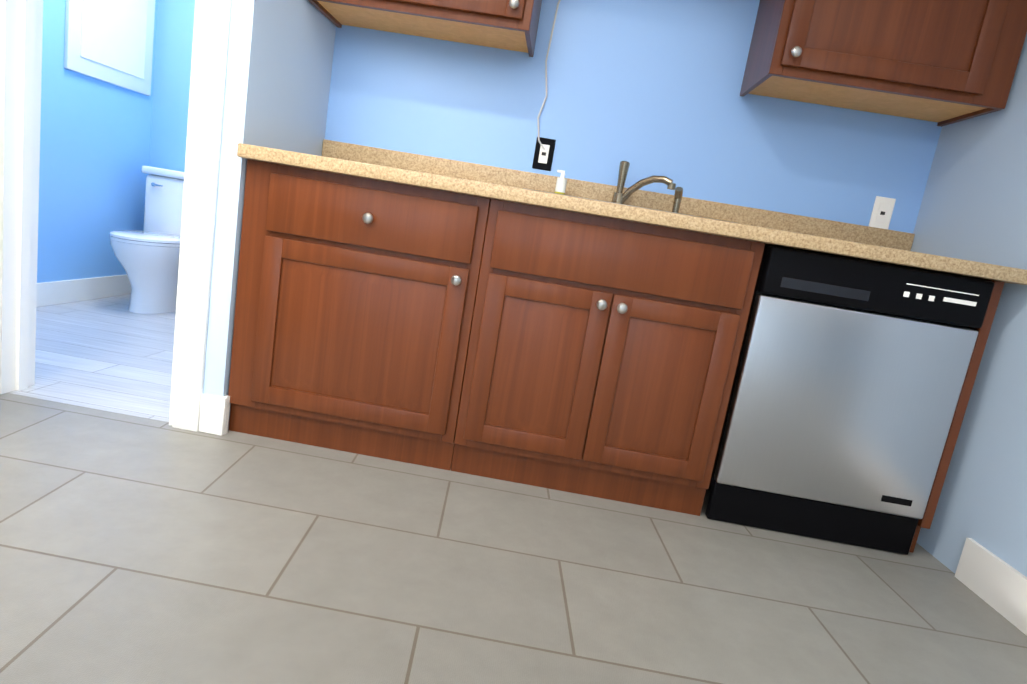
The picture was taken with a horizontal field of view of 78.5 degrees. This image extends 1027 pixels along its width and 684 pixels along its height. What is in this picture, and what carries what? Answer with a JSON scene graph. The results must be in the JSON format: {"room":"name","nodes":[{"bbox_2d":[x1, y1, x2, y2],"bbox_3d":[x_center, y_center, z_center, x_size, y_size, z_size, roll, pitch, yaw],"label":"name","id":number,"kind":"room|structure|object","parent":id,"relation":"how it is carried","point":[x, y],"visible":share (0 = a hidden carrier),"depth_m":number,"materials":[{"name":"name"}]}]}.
{"room":"kitchen","nodes":[
{"label":"kitchen","id":0,"kind":"room"},
{"bbox_2d":[37,0,157,282],"bbox_3d":[-2.314,-1.385,2.892,0.120,2.500,1.880,10,10,2],"label":"wall","id":1,"kind":"structure","parent":0,"point":[95,137],"depth_m":3.39,"materials":[{"name":"paint"}]},
{"bbox_2d":[36,274,131,306],"bbox_3d":[-2.436,-0.222,3.105,0.014,0.124,1.876,10,10,2],"label":"baseboard","id":2,"kind":"structure","parent":1,"relation":"attached to","point":[60,292],"depth_m":3.48,"materials":[{"name":"white wood"}]},
{"bbox_2d":[64,0,154,95],"bbox_3d":[-2.121,-1.955,3.354,0.026,1.100,0.650,10,10,2],"label":"window","id":3,"kind":"structure","parent":1,"relation":"in","point":[110,41],"depth_m":3.39,"materials":[{"name":"white"}]},
{"bbox_2d":[149,0,195,174],"bbox_3d":[-1.444,-1.419,3.839,1.740,2.500,0.120,10,10,2],"label":"wall","id":4,"kind":"structure","parent":0,"point":[173,63],"depth_m":3.80,"materials":[{"name":"paint"}]},
{"bbox_2d":[203,0,274,428],"bbox_3d":[-1.589,-1.077,1.876,1.740,2.500,0.124,10,10,2],"label":"wall","id":5,"kind":"structure","parent":0,"point":[248,56],"depth_m":1.87,"materials":[{"name":"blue paint"}]},
{"bbox_2d":[0,0,230,431],"bbox_3d":[-1.206,-0.820,1.893,0.770,2.115,0.160,10,10,2],"label":"door frame","id":6,"kind":"structure","parent":5,"relation":"attached to","point":[21,26],"depth_m":1.92,"materials":[{"name":"white wood"}]},
{"bbox_2d":[262,0,335,155],"bbox_3d":[-0.719,-1.111,2.821,0.120,2.500,1.880,10,10,2],"label":"wall","id":7,"kind":"structure","parent":0,"point":[301,60],"depth_m":2.12,"materials":[{"name":"blue paint"}]},
{"bbox_2d":[0,294,1026,683],"bbox_3d":[0.823,1.144,-0.855,7.700,0.061,9.850,10,10,2],"label":"floor","id":8,"kind":"structure","parent":0,"point":[140,551],"depth_m":1.46,"materials":[{"name":"tile"}]},
{"bbox_2d":[109,165,184,313],"bbox_3d":[-1.994,-0.583,3.589,0.500,0.790,0.697,10,10,2],"label":"toilet","id":9,"kind":"object","parent":8,"relation":"on","point":[147,257],"visible":0.69,"depth_m":3.48,"materials":[{"name":"white ceramic"}]},
{"bbox_2d":[228,159,490,470],"bbox_3d":[-0.478,-0.110,2.196,0.735,0.860,0.651,10,10,2],"label":"base cabinet","id":10,"kind":"object","parent":8,"relation":"on","point":[355,306],"visible":1,"depth_m":1.91,"materials":[{"name":"brown wood"}]},
{"bbox_2d":[451,199,764,515],"bbox_3d":[0.279,0.020,2.163,0.800,0.860,0.651,10,10,2],"label":"base cabinet","id":11,"kind":"object","parent":8,"relation":"on","point":[603,354],"visible":1,"depth_m":1.87,"materials":[{"name":"brown wood"}]},
{"bbox_2d":[237,139,1026,284],"bbox_3d":[0.357,-0.466,2.071,2.279,0.139,0.655,10,10,2],"label":"countertop","id":12,"kind":"structure","parent":11,"relation":"on","point":[832,238],"depth_m":1.80,"materials":[{"name":"stone"}]},
{"bbox_2d":[523,161,736,222],"bbox_3d":[0.357,-0.441,2.078,0.635,0.355,0.500,10,10,2],"label":"drop-in sink","id":13,"kind":"object","parent":12,"relation":"in","point":[619,196],"visible":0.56,"depth_m":2.24,"materials":[{"name":"silver metal"}]},
{"bbox_2d":[555,170,566,194],"bbox_3d":[0.171,-0.568,2.288,0.040,0.109,0.038,10,10,2],"label":"soap bottle","id":14,"kind":"object","parent":13,"relation":"on","point":[561,183],"visible":0.81,"depth_m":2.27,"materials":[{"name":"white plastic"}]},
{"bbox_2d":[607,161,683,220],"bbox_3d":[0.483,-0.542,2.236,0.260,0.177,0.115,10,10,2],"label":"faucet","id":15,"kind":"object","parent":12,"relation":"on","point":[619,197],"depth_m":2.24,"materials":[{"name":"silver metal"}]},
{"bbox_2d":[705,246,993,554],"bbox_3d":[0.996,0.144,2.142,0.624,0.855,0.610,10,10,2],"label":"dishwasher","id":16,"kind":"object","parent":8,"relation":"on","point":[849,378],"visible":1,"depth_m":1.85,"materials":[{"name":"silver metal"}]},
{"bbox_2d":[909,277,1004,552],"bbox_3d":[1.324,0.195,2.142,0.030,0.860,0.600,10,10,2],"label":"cabinet end panel","id":17,"kind":"object","parent":8,"relation":"on","point":[925,521],"visible":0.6,"depth_m":1.84,"materials":[{"name":"brown wood"}]},
{"bbox_2d":[325,0,941,232],"bbox_3d":[0.479,-0.835,2.394,2.370,2.500,0.120,10,10,2],"label":"wall","id":18,"kind":"structure","parent":0,"point":[646,88],"depth_m":2.33,"materials":[{"name":"blue paint"}]},
{"bbox_2d":[308,0,541,56],"bbox_3d":[-0.247,-1.454,2.093,0.745,0.760,0.361,10,10,2],"label":"upper cabinet","id":19,"kind":"object","parent":18,"relation":"attached to","point":[512,25],"visible":1,"depth_m":2.11,"materials":[{"name":"brown wood"}]},
{"bbox_2d":[532,137,555,170],"bbox_3d":[0.115,-0.711,2.376,0.072,0.116,0.008,10,10,2],"label":"outlet","id":20,"kind":"object","parent":18,"relation":"attached to","point":[542,159],"visible":1,"depth_m":2.38,"materials":[{"name":"black plastic"}]},
{"bbox_2d":[537,0,560,149],"bbox_3d":[0.183,-1.028,2.308,0.134,0.635,0.013,10,10,2],"label":"cord","id":21,"kind":"object","parent":20,"relation":"attached to","point":[546,73],"visible":1,"depth_m":2.32,"materials":[{"name":"grey plastic"}]},
{"bbox_2d":[869,196,895,228],"bbox_3d":[1.364,-0.476,2.324,0.072,0.116,0.008,10,10,2],"label":"outlet","id":22,"kind":"object","parent":18,"relation":"attached to","point":[882,211],"visible":0.94,"depth_m":2.32,"materials":[{"name":"white plastic"}]},
{"bbox_2d":[740,0,1026,126],"bbox_3d":[1.231,-1.183,2.021,0.727,0.780,0.381,10,10,2],"label":"upper cabinet","id":23,"kind":"object","parent":18,"relation":"attached to","point":[944,62],"visible":1,"depth_m":1.92,"materials":[{"name":"brown wood"}]},
{"bbox_2d":[911,34,1026,576],"bbox_3d":[1.572,-0.522,1.675,0.189,2.500,1.240,10,10,2],"label":"wall","id":24,"kind":"structure","parent":0,"point":[973,206],"depth_m":1.82,"materials":[{"name":"blue paint"}]},
{"bbox_2d":[955,538,1026,635],"bbox_3d":[1.304,0.691,1.494,0.049,0.125,0.690,10,10,2],"label":"baseboard","id":25,"kind":"structure","parent":24,"relation":"attached to","point":[996,583],"depth_m":1.70,"materials":[{"name":"white"}]}
]}

